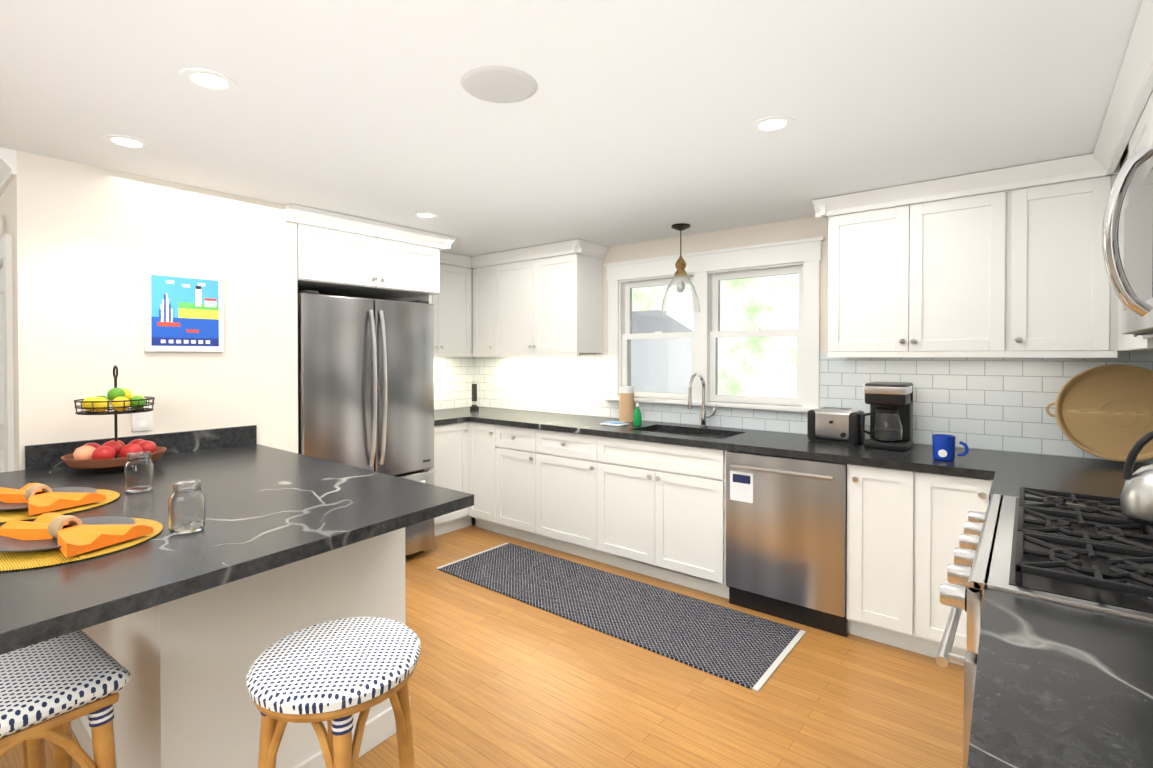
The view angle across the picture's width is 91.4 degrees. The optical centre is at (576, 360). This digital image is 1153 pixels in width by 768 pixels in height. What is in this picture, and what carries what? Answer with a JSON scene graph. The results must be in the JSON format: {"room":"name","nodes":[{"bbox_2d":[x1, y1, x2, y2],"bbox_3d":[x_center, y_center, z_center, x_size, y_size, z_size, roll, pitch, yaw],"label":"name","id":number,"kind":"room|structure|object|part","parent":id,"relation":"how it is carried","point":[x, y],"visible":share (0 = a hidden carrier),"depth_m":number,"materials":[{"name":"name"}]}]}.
{"room":"kitchen","nodes":[
{"label":"kitchen","id":0,"kind":"room"},
{"bbox_2d":[0,147,16,472],"bbox_3d":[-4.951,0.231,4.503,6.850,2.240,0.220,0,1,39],"label":"door","id":1,"kind":"structure","parent":0,"point":[8,167],"depth_m":2.41,"materials":[{"name":"beige paint"}]},
{"bbox_2d":[11,150,297,470],"bbox_3d":[-2.273,0.246,3.030,0.870,2.240,1.140,0,1,39],"label":"wall","id":2,"kind":"structure","parent":0,"point":[90,243],"depth_m":2.66,"materials":[{"name":"beige paint"}]},
{"bbox_2d":[25,425,255,468],"bbox_3d":[-2.007,0.399,2.680,0.018,0.100,0.895,0,1,39],"label":"backsplash","id":3,"kind":"structure","parent":2,"relation":"attached to","point":[36,456],"depth_m":2.72,"materials":[{"name":"black stone"}]},
{"bbox_2d":[132,406,152,431],"bbox_3d":[-2.043,0.272,2.647,0.008,0.115,0.080,0,1,39],"label":"electrical outlet plate","id":4,"kind":"object","parent":2,"relation":"attached to","point":[142,421],"visible":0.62,"depth_m":2.65,"materials":[{"name":"white plastic"}]},
{"bbox_3d":[-1.929,-0.242,2.774,0.018,0.390,0.330,0,1,39],"label":"framed art","id":5,"kind":"part","parent":2,"relation":"part of"},
{"bbox_2d":[434,357,475,409],"bbox_3d":[-1.708,0.231,4.542,0.158,2.240,2.215,0,1,39],"label":"wall","id":6,"kind":"structure","parent":0,"point":[454,377],"depth_m":5.14,"materials":[{"name":"white tile"}]},
{"bbox_2d":[285,215,388,295],"bbox_3d":[-1.747,-0.641,3.689,0.846,0.339,0.552,0,1,39],"label":"upper cabinet","id":7,"kind":"object","parent":6,"relation":"attached to","point":[333,259],"depth_m":3.44,"materials":[{"name":"white wood"}]},
{"bbox_2d":[337,235,444,300],"bbox_3d":[-1.470,-0.644,4.034,0.846,0.339,0.556,0,1,39],"label":"upper cabinet","id":8,"kind":"object","parent":6,"relation":"attached to","point":[416,267],"depth_m":3.86,"materials":[{"name":"white wood"}]},
{"bbox_2d":[397,299,432,303],"bbox_3d":[-1.356,-0.442,4.594,0.326,0.755,0.417,0,1,39],"label":"upper cabinet","id":9,"kind":"object","parent":6,"relation":"attached to","point":[430,300],"depth_m":4.21,"materials":[{"name":"white wood"}]},
{"bbox_2d":[433,259,472,354],"bbox_3d":[-1.135,-0.444,4.818,0.388,0.755,0.436,0,1,39],"label":"upper cabinet","id":10,"kind":"object","parent":6,"relation":"attached to","point":[453,311],"depth_m":4.75,"materials":[{"name":"white wood"}]},
{"bbox_2d":[0,517,963,767],"bbox_3d":[-3.237,1.411,3.451,10.855,0.100,6.150,0,1,39],"label":"floor","id":11,"kind":"structure","parent":0,"point":[497,680],"depth_m":2.29,"materials":[{"name":"brown wood"}]},
{"bbox_2d":[0,630,129,767],"bbox_3d":[-1.248,1.034,1.226,0.418,0.701,0.350,0,1,35],"label":"stool","id":12,"kind":"object","parent":11,"relation":"on","point":[51,689],"visible":0.98,"depth_m":1.22,"materials":[{"name":"wicker"}]},
{"bbox_2d":[71,541,409,767],"bbox_3d":[-1.419,0.933,2.241,1.492,0.882,0.790,0,1,39],"label":"base cabinet","id":13,"kind":"object","parent":11,"relation":"on","point":[186,630],"depth_m":1.64,"materials":[{"name":"white"}]},
{"bbox_2d":[0,445,473,654],"bbox_3d":[-1.371,0.475,1.981,1.886,0.038,1.190,0,1,39],"label":"countertop","id":14,"kind":"structure","parent":13,"relation":"on","point":[270,512],"depth_m":1.62,"materials":[{"name":"black stone"}]},
{"bbox_2d":[0,483,119,522],"bbox_3d":[-1.699,0.423,1.775,0.400,0.068,0.400,0,1,39],"label":"place setting","id":15,"kind":"object","parent":14,"relation":"on","point":[29,501],"visible":1,"depth_m":1.74,"materials":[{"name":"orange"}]},
{"bbox_2d":[0,512,162,570],"bbox_3d":[-1.299,0.426,1.428,0.400,0.068,0.400,0,1,39],"label":"place setting","id":16,"kind":"object","parent":14,"relation":"on","point":[47,539],"visible":1,"depth_m":1.39,"materials":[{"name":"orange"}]},
{"bbox_2d":[61,365,166,471],"bbox_3d":[-1.934,0.235,2.360,0.344,0.434,0.344,0,1,39],"label":"fruit stand","id":17,"kind":"object","parent":14,"relation":"on","point":[109,456],"visible":0.98,"depth_m":2.29,"materials":[{"name":"black metal"}]},
{"bbox_2d":[124,451,153,491],"bbox_3d":[-1.544,0.390,1.984,0.084,0.130,0.084,0,1,39],"label":"mason jar","id":18,"kind":"object","parent":14,"relation":"on","point":[138,471],"visible":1,"depth_m":1.96,"materials":[{"name":"clear glass"}]},
{"bbox_2d":[168,479,204,533],"bbox_3d":[-1.061,0.395,1.532,0.084,0.130,0.084,0,1,39],"label":"mason jar","id":19,"kind":"object","parent":14,"relation":"on","point":[186,507],"visible":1,"depth_m":1.50,"materials":[{"name":"clear glass"}]},
{"bbox_2d":[246,617,420,767],"bbox_3d":[-0.562,1.031,1.329,0.376,0.706,0.376,0,1,39],"label":"round stool","id":20,"kind":"object","parent":11,"relation":"on","point":[337,674],"visible":1,"depth_m":1.25,"materials":[{"name":"wicker"}]},
{"bbox_2d":[297,290,433,556],"bbox_3d":[-1.580,0.470,3.816,0.909,1.775,0.920,0,1,39],"label":"fridge","id":21,"kind":"object","parent":11,"relation":"on","point":[365,383],"visible":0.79,"depth_m":3.53,"materials":[{"name":"grey metal"}]},
{"bbox_2d":[432,419,467,536],"bbox_3d":[-1.212,0.915,4.516,0.662,0.872,0.445,0,1,39],"label":"base cabinet","id":22,"kind":"object","parent":11,"relation":"on","point":[450,468],"depth_m":4.38,"materials":[{"name":"white wood"}]},
{"bbox_2d":[468,419,499,532],"bbox_3d":[-0.553,0.914,4.605,0.386,0.872,0.672,0,1,39],"label":"base cabinet","id":23,"kind":"object","parent":11,"relation":"on","point":[483,438],"depth_m":4.40,"materials":[{"name":"white wood"}]},
{"bbox_2d":[500,427,539,544],"bbox_3d":[-0.265,0.916,4.410,0.533,0.872,0.616,0,1,39],"label":"base cabinet","id":24,"kind":"object","parent":11,"relation":"on","point":[519,446],"depth_m":4.15,"materials":[{"name":"white wood"}]},
{"bbox_2d":[540,427,667,570],"bbox_3d":[0.149,0.919,4.077,0.757,0.872,0.616,0,1,39],"label":"base cabinet","id":25,"kind":"object","parent":11,"relation":"on","point":[602,500],"depth_m":3.67,"materials":[{"name":"white wood"}]},
{"bbox_2d":[436,543,805,691],"bbox_3d":[0.119,1.359,3.249,2.140,0.008,0.640,0,1,39],"label":"rug","id":26,"kind":"object","parent":11,"relation":"on","point":[749,651],"visible":0.95,"depth_m":3.02,"materials":[{"name":"grey fabric"}]},
{"bbox_2d":[708,451,863,637],"bbox_3d":[1.262,0.928,3.175,0.763,0.872,0.628,0,1,39],"label":"dishwasher","id":27,"kind":"object","parent":11,"relation":"on","point":[860,539],"depth_m":2.91,"materials":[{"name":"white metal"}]},
{"bbox_2d":[434,411,1124,507],"bbox_3d":[0.311,0.473,3.187,4.685,0.038,0.512,0,1,39],"label":"countertop","id":28,"kind":"structure","parent":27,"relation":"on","point":[1008,483],"depth_m":2.11,"materials":[{"name":"black stone"}]},
{"bbox_2d":[436,407,1149,482],"bbox_3d":[0.670,0.469,3.634,4.685,0.038,0.635,0,1,39],"label":"countertop","id":29,"kind":"structure","parent":27,"relation":"on","point":[977,463],"depth_m":2.90,"materials":[{"name":"black stone"}]},
{"bbox_2d":[470,381,478,410],"bbox_3d":[-0.900,0.308,4.955,0.080,0.255,0.080,0,1,39],"label":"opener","id":30,"kind":"object","parent":29,"relation":"on","point":[474,407],"visible":1,"depth_m":4.93,"materials":[{"name":"black plastic"}]},
{"bbox_2d":[601,421,628,426],"bbox_3d":[0.266,0.435,3.917,0.160,0.022,0.120,0,1,39],"label":"cloth","id":31,"kind":"object","parent":29,"relation":"on","point":[614,423],"visible":1,"depth_m":3.88,"materials":[{"name":"white"}]},
{"bbox_2d":[619,386,633,421],"bbox_3d":[0.369,0.316,4.140,0.114,0.255,0.114,0,1,39],"label":"canister","id":32,"kind":"object","parent":29,"relation":"on","point":[626,403],"visible":0.94,"depth_m":4.09,"materials":[{"name":"brown"}]},
{"bbox_2d":[633,403,641,425],"bbox_3d":[0.423,0.370,3.905,0.060,0.152,0.060,0,1,39],"label":"dish soap","id":33,"kind":"object","parent":29,"relation":"on","point":[637,417],"visible":1,"depth_m":3.88,"materials":[{"name":"green plastic"}]},
{"bbox_2d":[688,372,715,427],"bbox_3d":[0.827,0.262,3.709,0.119,0.372,0.244,0,1,39],"label":"faucet","id":34,"kind":"object","parent":29,"relation":"on","point":[704,416],"visible":1,"depth_m":3.78,"materials":[{"name":"silver metal"}]},
{"bbox_2d":[807,407,864,444],"bbox_3d":[1.455,0.360,3.160,0.270,0.186,0.202,0,1,39],"label":"toaster","id":35,"kind":"object","parent":29,"relation":"on","point":[834,425],"visible":1,"depth_m":3.10,"materials":[{"name":"silver metal"}]},
{"bbox_2d":[861,382,912,450],"bbox_3d":[1.648,0.285,2.983,0.209,0.340,0.241,0,1,39],"label":"coffee maker","id":36,"kind":"object","parent":29,"relation":"on","point":[891,415],"visible":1,"depth_m":2.91,"materials":[{"name":"black plastic"}]},
{"bbox_2d":[932,434,968,460],"bbox_3d":[1.728,0.403,2.599,0.142,0.112,0.092,0,1,39],"label":"mug","id":37,"kind":"object","parent":29,"relation":"on","point":[943,447],"visible":1,"depth_m":2.58,"materials":[{"name":"blue ceramic"}]},
{"bbox_2d":[1046,364,1152,461],"bbox_3d":[2.404,0.227,2.514,0.469,0.425,0.146,0,1,39],"label":"wicker tray","id":38,"kind":"object","parent":29,"relation":"on","point":[1104,411],"depth_m":2.53,"materials":[{"name":"brown wicker"}]},
{"bbox_3d":[2.234,0.230,2.648,0.036,0.069,0.026,0,1,39],"label":"wicker tray handle","id":39,"kind":"part","parent":38,"relation":"part of","materials":[{"name":"brown wicker"}]},
{"bbox_2d":[864,467,931,656],"bbox_3d":[1.644,0.931,2.868,0.343,0.872,0.628,0,1,39],"label":"base cabinet","id":40,"kind":"object","parent":11,"relation":"on","point":[897,504],"depth_m":2.62,"materials":[{"name":"white wood"}]},
{"bbox_2d":[932,475,983,665],"bbox_3d":[1.837,0.933,2.713,0.397,0.872,0.628,0,1,39],"label":"base cabinet","id":41,"kind":"object","parent":11,"relation":"on","point":[953,498],"depth_m":2.49,"materials":[{"name":"white wood"}]},
{"bbox_2d":[980,475,991,511],"bbox_3d":[1.876,0.940,1.962,0.715,0.872,0.557,0,1,39],"label":"base cabinet","id":42,"kind":"object","parent":11,"relation":"on","point":[984,503],"depth_m":2.39,"materials":[{"name":"white wood"}]},
{"bbox_2d":[936,487,1152,767],"bbox_3d":[1.377,0.902,1.380,0.750,0.960,0.964,0,1,39],"label":"range","id":43,"kind":"object","parent":11,"relation":"on","point":[1090,555],"visible":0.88,"depth_m":1.28,"materials":[{"name":"silver metal"}]},
{"bbox_2d":[1120,431,1152,524],"bbox_3d":[1.562,0.295,1.474,0.200,0.249,0.238,0,1,39],"label":"kettle","id":44,"kind":"object","parent":43,"relation":"on","point":[1136,498],"visible":1,"depth_m":1.47,"materials":[{"name":"silver metal"}]},
{"bbox_2d":[0,0,1152,256],"bbox_3d":[-3.237,-0.928,3.428,10.855,0.100,6.150,0,1,39],"label":"ceiling","id":45,"kind":"structure","parent":0,"point":[630,122],"depth_m":1.87,"materials":[{"name":"white paint"}]},
{"bbox_2d":[102,135,150,149],"bbox_3d":[-1.778,-0.864,2.223,0.149,0.004,0.149,0,1,33],"label":"recessed light","id":46,"kind":"object","parent":45,"relation":"in","point":[128,142],"depth_m":2.22,"materials":[{"name":"white plastic"}]},
{"bbox_2d":[180,68,237,92],"bbox_3d":[-1.126,-0.859,1.725,0.149,0.004,0.149,0,1,33],"label":"recessed light","id":47,"kind":"object","parent":45,"relation":"in","point":[209,80],"depth_m":1.72,"materials":[{"name":"white plastic"}]},
{"bbox_2d":[413,212,437,218],"bbox_3d":[-0.908,-0.876,3.385,0.149,0.004,0.149,0,1,33],"label":"recessed light","id":48,"kind":"object","parent":45,"relation":"in","point":[425,215],"depth_m":3.39,"materials":[{"name":"white"}]},
{"bbox_2d":[461,66,537,102],"bbox_3d":[-0.240,-0.859,1.758,0.239,0.006,0.239,0,1,33],"label":"ceiling speaker","id":49,"kind":"object","parent":45,"relation":"in","point":[500,84],"depth_m":1.74,"materials":[{"name":"white plastic"}]},
{"bbox_2d":[661,223,699,313],"bbox_3d":[0.677,-0.598,3.652,0.250,0.564,0.250,0,1,39],"label":"pendant light","id":50,"kind":"object","parent":45,"relation":"hanging from","point":[680,296],"visible":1,"depth_m":3.59,"materials":[{"name":"clear glass"}]},
{"bbox_2d":[751,116,793,132],"bbox_3d":[0.716,-0.863,2.054,0.149,0.004,0.149,0,1,33],"label":"recessed light","id":51,"kind":"object","parent":45,"relation":"in","point":[772,124],"depth_m":2.05,"materials":[{"name":"white"}]},
{"bbox_2d":[476,216,1152,463],"bbox_3d":[0.920,0.236,3.942,5.005,2.240,0.158,0,1,39],"label":"backsplash","id":52,"kind":"structure","parent":0,"point":[997,404],"depth_m":3.31,"materials":[{"name":"white tile"}]},
{"bbox_2d":[473,259,496,354],"bbox_3d":[-0.701,-0.445,4.894,0.356,0.755,0.387,0,1,39],"label":"upper cabinet","id":53,"kind":"object","parent":52,"relation":"attached to","point":[485,272],"depth_m":4.79,"materials":[{"name":"white wood"}]},
{"bbox_2d":[497,255,536,354],"bbox_3d":[-0.414,-0.443,4.702,0.558,0.755,0.326,0,1,39],"label":"upper cabinet","id":54,"kind":"object","parent":52,"relation":"attached to","point":[516,278],"depth_m":4.55,"materials":[{"name":"white wood"}]},
{"bbox_2d":[537,247,604,354],"bbox_3d":[-0.089,-0.440,4.441,0.501,0.755,0.326,0,1,39],"label":"upper cabinet","id":55,"kind":"object","parent":52,"relation":"attached to","point":[545,300],"depth_m":4.28,"materials":[{"name":"white wood"}]},
{"bbox_2d":[604,236,824,411],"bbox_3d":[0.897,-0.221,3.929,1.610,1.055,0.200,0,1,39],"label":"window unit","id":56,"kind":"structure","parent":52,"relation":"in","point":[708,271],"depth_m":3.85,"materials":[{"name":"white wood"}]},
{"bbox_2d":[863,383,865,402],"bbox_3d":[1.681,0.186,3.224,0.070,0.115,0.006,0,1,39],"label":"outlet","id":57,"kind":"object","parent":52,"relation":"attached to","point":[863,383],"depth_m":3.24,"materials":[{"name":"white plastic"}]},
{"bbox_2d":[824,196,923,355],"bbox_3d":[1.642,-0.427,3.050,0.442,0.755,0.326,0,1,39],"label":"upper cabinet","id":58,"kind":"object","parent":52,"relation":"attached to","point":[876,251],"depth_m":2.92,"materials":[{"name":"white wood"}]},
{"bbox_2d":[924,180,1031,355],"bbox_3d":[1.928,-0.425,2.820,0.518,0.755,0.326,0,1,39],"label":"upper cabinet","id":59,"kind":"object","parent":52,"relation":"attached to","point":[1004,263],"depth_m":2.64,"materials":[{"name":"white wood"}]},
{"bbox_2d":[1032,168,1087,355],"bbox_3d":[2.184,-0.423,2.614,0.405,0.755,0.326,0,1,39],"label":"upper cabinet","id":60,"kind":"object","parent":52,"relation":"attached to","point":[1059,203],"depth_m":2.46,"materials":[{"name":"white wood"}]},
{"bbox_2d":[967,588,1152,767],"bbox_3d":[0.460,0.503,0.160,0.660,0.038,2.067,0,1,39],"label":"countertop","id":61,"kind":"structure","parent":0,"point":[1057,685],"depth_m":0.82,"materials":[{"name":"black stone"}]},
{"label":"outside","id":62,"kind":"structure","parent":0,"visible":0},
{"bbox_2d":[631,274,798,398],"bbox_3d":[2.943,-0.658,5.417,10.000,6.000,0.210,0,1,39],"label":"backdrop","id":63,"kind":"structure","parent":62,"point":[728,320],"depth_m":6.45,"materials":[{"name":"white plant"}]},
{"bbox_3d":[0.885,0.276,0.030,0.158,2.240,6.000,0,1,39],"label":"wall","id":64,"kind":"structure","parent":0,"visible":0},
{"bbox_2d":[1088,128,1123,355],"bbox_3d":[2.189,-0.417,2.076,0.387,0.755,0.547,0,1,39],"label":"upper cabinet","id":65,"kind":"object","parent":64,"relation":"attached to","point":[1105,336],"depth_m":2.37,"materials":[{"name":"white wood"}]},
{"bbox_2d":[1124,88,1152,350],"bbox_3d":[1.937,-0.414,1.714,0.326,0.755,0.443,0,1,39],"label":"upper cabinet","id":66,"kind":"object","parent":64,"relation":"attached to","point":[1132,342],"depth_m":1.82,"materials":[{"name":"white wood"}]},
{"bbox_2d":[1144,60,1152,147],"bbox_3d":[1.657,-0.645,1.363,0.326,0.285,0.451,0,1,39],"label":"upper cabinet","id":67,"kind":"object","parent":64,"relation":"attached to","point":[1148,80],"depth_m":1.63,"materials":[{"name":"white wood"}]},
{"bbox_2d":[1102,144,1152,338],"bbox_3d":[1.496,-0.276,1.279,0.468,0.441,0.780,0,1,39],"label":"over-the-range microwave","id":68,"kind":"object","parent":67,"relation":"attached to","point":[1130,276],"visible":1,"depth_m":1.30,"materials":[{"name":"grey metal"}]}
]}

